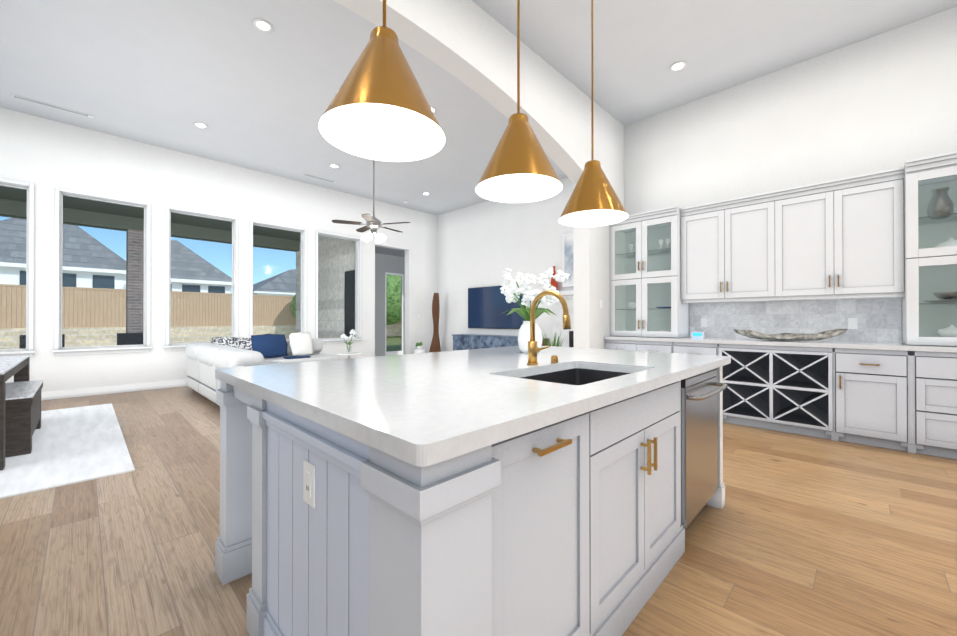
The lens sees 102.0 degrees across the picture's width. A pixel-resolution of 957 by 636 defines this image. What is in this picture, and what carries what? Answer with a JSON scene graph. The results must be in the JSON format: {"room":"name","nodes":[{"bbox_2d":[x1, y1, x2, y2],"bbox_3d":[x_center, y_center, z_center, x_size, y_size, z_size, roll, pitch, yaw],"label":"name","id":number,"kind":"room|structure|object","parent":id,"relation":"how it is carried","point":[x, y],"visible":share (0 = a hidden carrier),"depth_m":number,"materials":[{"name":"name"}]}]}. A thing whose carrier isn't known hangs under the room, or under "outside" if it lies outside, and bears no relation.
{"room":"kitchen","nodes":[
{"label":"kitchen","id":0,"kind":"room"},
{"bbox_2d":[0,107,437,390],"bbox_3d":[-5.231,-0.831,6.589,0.200,4.000,11.930,0,0,44],"label":"wall","id":1,"kind":"structure","parent":0,"point":[45,156],"depth_m":6.45,"materials":[{"name":"paint"}]},
{"bbox_2d":[0,178,35,356],"bbox_3d":[-6.623,-0.668,5.083,0.197,2.420,1.100,0,0,44],"label":"window","id":2,"kind":"structure","parent":1,"relation":"in","point":[29,277],"depth_m":5.40,"materials":[{"name":"clear glass"}]},
{"bbox_2d":[52,187,151,355],"bbox_3d":[-5.749,-0.664,5.976,0.197,2.420,1.100,0,0,44],"label":"window","id":3,"kind":"structure","parent":1,"relation":"in","point":[59,350],"depth_m":5.87,"materials":[{"name":"clear glass"}]},
{"bbox_2d":[41,378,186,400],"bbox_3d":[-5.832,1.098,5.812,0.016,0.135,9.590,0,0,44],"label":"baseboard","id":4,"kind":"structure","parent":1,"relation":"attached to","point":[91,391],"depth_m":5.96,"materials":[{"name":"white wood"}]},
{"bbox_2d":[164,206,237,350],"bbox_3d":[-4.874,-0.660,6.869,0.197,2.420,1.100,0,0,44],"label":"window","id":5,"kind":"structure","parent":1,"relation":"in","point":[182,346],"depth_m":6.79,"materials":[{"name":"clear glass"}]},
{"bbox_2d":[250,220,306,337],"bbox_3d":[-3.999,-0.656,7.762,0.197,2.420,1.100,0,0,44],"label":"window","id":6,"kind":"structure","parent":1,"relation":"in","point":[303,279],"depth_m":8.03,"materials":[{"name":"clear glass"}]},
{"bbox_2d":[316,230,362,343],"bbox_3d":[-3.124,-0.652,8.655,0.197,2.420,1.100,0,0,44],"label":"window","id":7,"kind":"structure","parent":1,"relation":"in","point":[357,338],"depth_m":8.84,"materials":[{"name":"clear glass"}]},
{"bbox_2d":[375,253,404,356],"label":"door","id":8,"kind":"structure","parent":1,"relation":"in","point":[384,263],"depth_m":10.98,"materials":[{"name":"paint"}]},
{"bbox_2d":[385,272,403,355],"bbox_3d":[-2.462,-0.068,11.342,0.100,2.517,0.674,0,0,44],"label":"door glass","id":9,"kind":"object","parent":8,"relation":"attached to","point":[401,352],"visible":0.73,"depth_m":11.54,"materials":[{"name":"clear glass"}]},
{"bbox_2d":[374,244,409,356],"bbox_3d":[-2.200,-0.287,9.680,0.201,2.940,1.010,0,0,44],"label":"trim","id":10,"kind":"structure","parent":1,"relation":"attached to","point":[406,341],"depth_m":10.01,"materials":[{"name":"paint"}]},
{"bbox_2d":[366,299,601,317],"bbox_3d":[-0.019,-0.121,7.626,5.788,0.230,1.550,0,0,44],"label":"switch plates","id":11,"kind":"object","parent":1,"relation":"attached to","point":[418,315],"visible":1,"depth_m":9.10,"materials":[{"name":"white plastic"}]},
{"bbox_2d":[375,246,404,256],"bbox_3d":[-2.289,-1.852,10.705,1.350,0.080,2.740,0,0,44],"label":"ceiling","id":12,"kind":"structure","parent":0,"point":[389,251],"depth_m":10.57,"materials":[{"name":"paint"}]},
{"bbox_2d":[0,386,956,635],"bbox_3d":[-1.212,1.181,2.644,11.450,0.060,11.930,0,0,44],"label":"floor","id":13,"kind":"structure","parent":0,"point":[800,535],"depth_m":1.96,"materials":[{"name":"brown wood"}]},
{"bbox_2d":[0,403,134,498],"bbox_3d":[-5.061,1.145,2.753,3.300,0.012,3.700,0,0,44],"label":"rug","id":14,"kind":"object","parent":13,"relation":"on","point":[77,445],"visible":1,"depth_m":3.24,"materials":[{"name":"white fabric"}]},
{"bbox_2d":[0,355,29,470],"bbox_3d":[-4.652,0.743,3.229,2.024,0.795,1.074,0,0,44],"label":"dining table","id":15,"kind":"object","parent":14,"relation":"on","point":[18,367],"visible":0.73,"depth_m":3.17,"materials":[{"name":"brown wood"}]},
{"bbox_2d":[5,380,42,457],"bbox_3d":[-4.337,0.898,3.522,1.224,0.487,0.454,0,0,44],"label":"bench","id":16,"kind":"object","parent":14,"relation":"on","point":[23,412],"visible":0.94,"depth_m":3.24,"materials":[{"name":"brown wood"}]},
{"bbox_2d":[185,332,337,405],"bbox_3d":[-2.914,0.710,5.982,3.090,0.912,2.185,0,0,44],"label":"sofa","id":17,"kind":"object","parent":13,"relation":"on","point":[204,360],"visible":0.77,"depth_m":6.10,"materials":[{"name":"fabric"}]},
{"bbox_2d":[336,352,360,358],"bbox_3d":[-2.638,0.947,7.898,0.480,0.455,0.480,0,0,44],"label":"side table","id":18,"kind":"object","parent":13,"relation":"on","point":[348,354],"visible":0.52,"depth_m":7.86,"materials":[{"name":"silver metal"}]},
{"bbox_2d":[340,329,356,351],"bbox_3d":[-2.675,0.476,7.927,0.294,0.487,0.354,0,0,44],"label":"flower vase","id":19,"kind":"object","parent":18,"relation":"on","point":[350,337],"visible":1,"depth_m":7.89,"materials":[{"name":"clear glass"}]},
{"bbox_2d":[414,342,424,353],"bbox_3d":[-1.484,0.893,9.791,0.280,0.581,0.280,0,0,44],"label":"plant","id":20,"kind":"object","parent":13,"relation":"on","point":[419,349],"visible":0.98,"depth_m":9.72,"materials":[{"name":"green plant"}]},
{"bbox_2d":[429,293,440,351],"bbox_3d":[-1.129,0.268,10.053,0.376,1.834,0.346,0,0,44],"label":"sculpture","id":21,"kind":"object","parent":13,"relation":"on","point":[435,345],"visible":0.67,"depth_m":9.98,"materials":[{"name":"brown wood"}]},
{"bbox_2d":[215,362,730,635],"bbox_3d":[0.183,0.711,2.059,1.554,0.874,2.354,0,0,44],"label":"kitchen island","id":22,"kind":"object","parent":13,"relation":"on","point":[507,491],"depth_m":1.14,"materials":[{"name":"grey"}]},
{"bbox_2d":[215,346,730,461],"bbox_3d":[0.171,0.289,2.074,1.550,0.111,2.363,0,0,44],"label":"island countertop","id":23,"kind":"structure","parent":22,"relation":"on","point":[420,406],"depth_m":1.28,"materials":[{"name":"white stone"}]},
{"bbox_2d":[500,268,569,352],"bbox_3d":[0.382,-0.065,2.682,0.535,0.602,0.586,0,0,44],"label":"vase","id":24,"kind":"object","parent":23,"relation":"on","point":[518,285],"visible":0.94,"depth_m":2.57,"materials":[{"name":"white ceramic"}]},
{"bbox_2d":[527,290,570,364],"bbox_3d":[0.384,0.048,1.925,0.246,0.367,0.188,0,0,44],"label":"faucet","id":25,"kind":"object","parent":23,"relation":"on","point":[533,349],"visible":1,"depth_m":1.92,"materials":[{"name":"gold metal"}]},
{"bbox_2d":[452,334,518,350],"bbox_3d":[0.312,0.789,8.882,2.280,0.780,0.478,0,0,44],"label":"console","id":26,"kind":"object","parent":13,"relation":"on","point":[468,341],"visible":0.35,"depth_m":8.85,"materials":[{"name":"blue"}]},
{"bbox_2d":[542,338,548,345],"bbox_3d":[1.234,0.800,8.008,0.220,0.750,0.436,0,0,44],"label":"plant","id":27,"kind":"object","parent":13,"relation":"on","point":[543,343],"visible":0.08,"depth_m":8.00,"materials":[{"name":"green plant"}]},
{"bbox_2d":[543,333,563,346],"bbox_3d":[1.404,0.708,7.217,0.434,0.927,0.360,0,0,44],"label":"floor plant","id":28,"kind":"object","parent":13,"relation":"on","point":[554,343],"visible":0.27,"depth_m":7.21,"materials":[{"name":"green plant"}]},
{"bbox_2d":[553,290,573,346],"bbox_3d":[1.987,0.322,7.264,1.700,1.700,0.450,0,0,44],"label":"fireplace","id":29,"kind":"object","parent":13,"relation":"on","point":[567,335],"visible":0.04,"depth_m":7.63,"materials":[{"name":"paint"}]},
{"bbox_2d":[550,266,557,289],"bbox_3d":[1.532,-0.786,7.848,0.160,0.520,0.160,0,0,44],"label":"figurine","id":30,"kind":"object","parent":29,"relation":"on","point":[554,282],"visible":0.62,"depth_m":7.80,"materials":[{"name":"red ceramic"}]},
{"bbox_2d":[604,339,627,350],"bbox_3d":[2.098,0.725,5.300,0.498,0.874,0.636,0,0,44],"label":"base cabinet","id":31,"kind":"object","parent":13,"relation":"on","point":[611,344],"depth_m":5.13,"materials":[{"name":"grey wood"}]},
{"bbox_2d":[628,339,663,352],"bbox_3d":[2.362,0.724,5.041,0.483,0.874,0.636,0,0,44],"label":"base cabinet","id":32,"kind":"object","parent":13,"relation":"on","point":[647,345],"depth_m":4.85,"materials":[{"name":"grey wood"}]},
{"bbox_2d":[664,339,671,352],"bbox_3d":[2.543,0.723,4.864,0.141,0.874,0.636,0,0,44],"label":"base cabinet","id":33,"kind":"object","parent":13,"relation":"on","point":[667,342],"depth_m":4.68,"materials":[{"name":"grey wood"}]},
{"bbox_2d":[672,339,723,421],"bbox_3d":[2.730,0.722,4.681,0.498,0.874,0.636,0,0,44],"label":"base cabinet","id":34,"kind":"object","parent":13,"relation":"on","point":[678,345],"depth_m":4.44,"materials":[{"name":"grey wood"}]},
{"bbox_2d":[724,383,767,428],"bbox_3d":[3.024,0.934,4.313,0.439,0.448,0.518,0,0,44],"label":"wine rack","id":35,"kind":"object","parent":13,"relation":"on","point":[746,404],"depth_m":4.27,"materials":[{"name":"grey wood"}]},
{"bbox_2d":[724,347,767,386],"bbox_3d":[3.024,0.522,4.315,0.439,0.334,0.518,0,0,44],"label":"wine rack","id":36,"kind":"object","parent":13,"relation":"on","point":[745,366],"depth_m":4.37,"materials":[{"name":"grey wood"}]},
{"bbox_2d":[768,387,827,438],"bbox_3d":[3.337,0.932,4.006,0.439,0.448,0.518,0,0,44],"label":"wine rack","id":37,"kind":"object","parent":13,"relation":"on","point":[795,410],"depth_m":3.97,"materials":[{"name":"grey wood"}]},
{"bbox_2d":[768,351,827,390],"bbox_3d":[3.337,0.520,4.008,0.439,0.334,0.518,0,0,44],"label":"wine rack","id":38,"kind":"object","parent":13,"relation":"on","point":[808,370],"depth_m":4.07,"materials":[{"name":"grey wood"}]},
{"bbox_2d":[828,347,895,449],"bbox_3d":[3.710,0.718,3.721,0.498,0.874,0.636,0,0,44],"label":"base cabinet","id":39,"kind":"object","parent":13,"relation":"on","point":[861,380],"depth_m":3.51,"materials":[{"name":"grey wood"}]},
{"bbox_2d":[604,335,956,350],"bbox_3d":[3.417,0.285,4.003,4.200,0.086,0.645,0,0,44],"label":"countertop","id":40,"kind":"structure","parent":39,"relation":"on","point":[748,344],"depth_m":3.94,"materials":[{"name":"white stone"}]},
{"bbox_2d":[691,331,703,337],"bbox_3d":[2.761,0.208,4.885,0.130,0.075,0.052,0,0,44],"label":"display","id":41,"kind":"object","parent":40,"relation":"on","point":[695,334],"visible":1,"depth_m":4.87,"materials":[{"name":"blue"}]},
{"bbox_2d":[733,329,847,340],"bbox_3d":[3.271,0.176,4.138,0.972,0.133,0.405,0,0,44],"label":"decorative tray","id":42,"kind":"object","parent":40,"relation":"on","point":[796,336],"visible":1,"depth_m":4.03,"materials":[{"name":"silver metal"}]},
{"bbox_2d":[896,347,915,453],"bbox_3d":[3.894,0.717,3.540,0.133,0.874,0.636,0,0,44],"label":"base cabinet","id":43,"kind":"object","parent":13,"relation":"on","point":[905,359],"depth_m":3.33,"materials":[{"name":"grey wood"}]},
{"bbox_2d":[916,351,956,458],"bbox_3d":[4.245,0.716,3.196,0.850,0.874,0.636,0,0,44],"label":"base cabinet","id":44,"kind":"object","parent":13,"relation":"on","point":[936,371],"depth_m":3.21,"materials":[{"name":"grey wood"}]},
{"bbox_2d":[0,0,956,215],"bbox_3d":[-1.212,-2.889,2.663,11.450,0.080,11.930,0,0,44],"label":"ceiling","id":45,"kind":"structure","parent":0,"point":[167,74],"depth_m":4.35,"materials":[{"name":"paint"}]},
{"bbox_2d":[11,94,93,117],"bbox_3d":[-5.687,-2.832,5.204,0.080,0.008,0.740,0,0,44],"label":"ceiling vent","id":46,"kind":"object","parent":45,"relation":"in","point":[50,105],"depth_m":5.19,"materials":[{"name":"grey metal"}]},
{"bbox_2d":[194,122,207,127],"bbox_3d":[-4.077,-2.831,5.699,0.174,0.006,0.159,0,0,44],"label":"recessed light","id":47,"kind":"object","parent":45,"relation":"in","point":[200,125],"depth_m":5.70,"materials":[{"name":"white plastic"}]},
{"bbox_2d":[253,19,272,32],"bbox_3d":[-2.091,-2.840,3.768,0.169,0.006,0.167,0,0,44],"label":"recessed light","id":48,"kind":"object","parent":45,"relation":"in","point":[263,25],"depth_m":3.76,"materials":[{"name":"white plastic"}]},
{"bbox_2d":[303,174,335,182],"bbox_3d":[-3.200,-2.820,7.843,0.080,0.008,0.650,0,0,44],"label":"ceiling vent","id":49,"kind":"object","parent":45,"relation":"in","point":[303,174],"depth_m":7.83,"materials":[{"name":"grey metal"}]},
{"bbox_2d":[332,160,409,242],"bbox_3d":[-1.752,-2.047,6.485,1.227,1.567,1.241,0,0,44],"label":"fan","id":50,"kind":"object","parent":45,"relation":"hanging from","point":[373,224],"visible":0.96,"depth_m":6.38,"materials":[{"name":"silver metal"}]},
{"bbox_2d":[319,0,444,161],"bbox_3d":[-0.329,-1.743,1.359,0.424,2.223,0.424,0,0,44],"label":"pendant light","id":51,"kind":"object","parent":45,"relation":"hanging from","point":[379,108],"visible":1,"depth_m":1.37,"materials":[{"name":"gold metal"}]},
{"bbox_2d":[475,0,562,202],"bbox_3d":[0.197,-1.740,1.909,0.424,2.223,0.424,0,0,44],"label":"pendant light","id":52,"kind":"object","parent":45,"relation":"hanging from","point":[519,168],"visible":1,"depth_m":1.86,"materials":[{"name":"gold metal"}]},
{"bbox_2d":[558,0,627,226],"bbox_3d":[0.722,-1.738,2.460,0.424,2.223,0.424,0,0,44],"label":"pendant light","id":53,"kind":"object","parent":45,"relation":"hanging from","point":[594,201],"visible":1,"depth_m":2.40,"materials":[{"name":"gold metal"}]},
{"bbox_2d":[669,61,686,70],"bbox_3d":[2.247,-2.837,4.371,0.171,0.006,0.169,0,0,44],"label":"recessed light","id":54,"kind":"object","parent":45,"relation":"in","point":[677,66],"depth_m":4.37,"materials":[{"name":"white plastic"}]},
{"bbox_2d":[334,0,623,348],"bbox_3d":[-1.113,-0.850,2.555,0.230,4.000,11.530,0,0,44],"label":"wall","id":55,"kind":"structure","parent":0,"point":[471,44],"depth_m":4.21,"materials":[{"name":"paint"}]},
{"bbox_2d":[437,177,572,351],"bbox_3d":[0.927,-0.821,8.767,5.550,4.000,0.200,0,0,44],"label":"wall","id":56,"kind":"structure","parent":0,"point":[485,244],"depth_m":9.19,"materials":[{"name":"paint"}]},
{"bbox_2d":[468,286,525,328],"bbox_3d":[0.385,-0.249,9.118,1.780,1.000,0.048,0,0,44],"label":"tv","id":57,"kind":"object","parent":56,"relation":"attached to","point":[489,307],"visible":0.67,"depth_m":9.16,"materials":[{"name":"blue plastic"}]},
{"bbox_2d":[562,233,572,286],"bbox_3d":[2.139,-1.157,7.412,1.220,1.060,0.037,0,0,44],"label":"picture","id":58,"kind":"object","parent":56,"relation":"attached to","point":[567,253],"visible":0.29,"depth_m":7.74,"materials":[{"name":"fabric"}]},
{"bbox_2d":[624,7,956,331],"bbox_3d":[4.096,-0.844,3.942,5.270,4.000,0.200,0,0,44],"label":"wall","id":59,"kind":"structure","parent":0,"point":[887,100],"depth_m":4.26,"materials":[{"name":"paint"}]},
{"bbox_2d":[680,195,767,302],"bbox_3d":[3.006,-0.768,4.620,1.007,1.096,0.346,0,0,44],"label":"upper cabinet","id":60,"kind":"object","parent":59,"relation":"attached to","point":[722,245],"depth_m":4.53,"materials":[{"name":"grey wood"}]},
{"bbox_2d":[764,171,907,298],"bbox_3d":[3.637,-0.771,4.002,1.007,1.096,0.346,0,0,44],"label":"upper cabinet","id":61,"kind":"object","parent":59,"relation":"attached to","point":[858,257],"depth_m":3.83,"materials":[{"name":"grey wood"}]},
{"bbox_2d":[928,231,956,258],"bbox_3d":[4.153,-0.631,3.409,0.210,0.163,0.213,0,0,44],"label":"bowl","id":62,"kind":"object","parent":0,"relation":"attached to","point":[940,246],"depth_m":3.34,"materials":[{"name":"white ceramic"}]},
{"label":"outside","id":63,"kind":"structure","parent":0,"visible":0},
{"bbox_2d":[0,186,400,351],"bbox_3d":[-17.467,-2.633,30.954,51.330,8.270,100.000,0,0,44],"label":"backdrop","id":64,"kind":"structure","parent":63,"point":[279,321],"depth_m":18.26,"materials":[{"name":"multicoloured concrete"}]}
]}

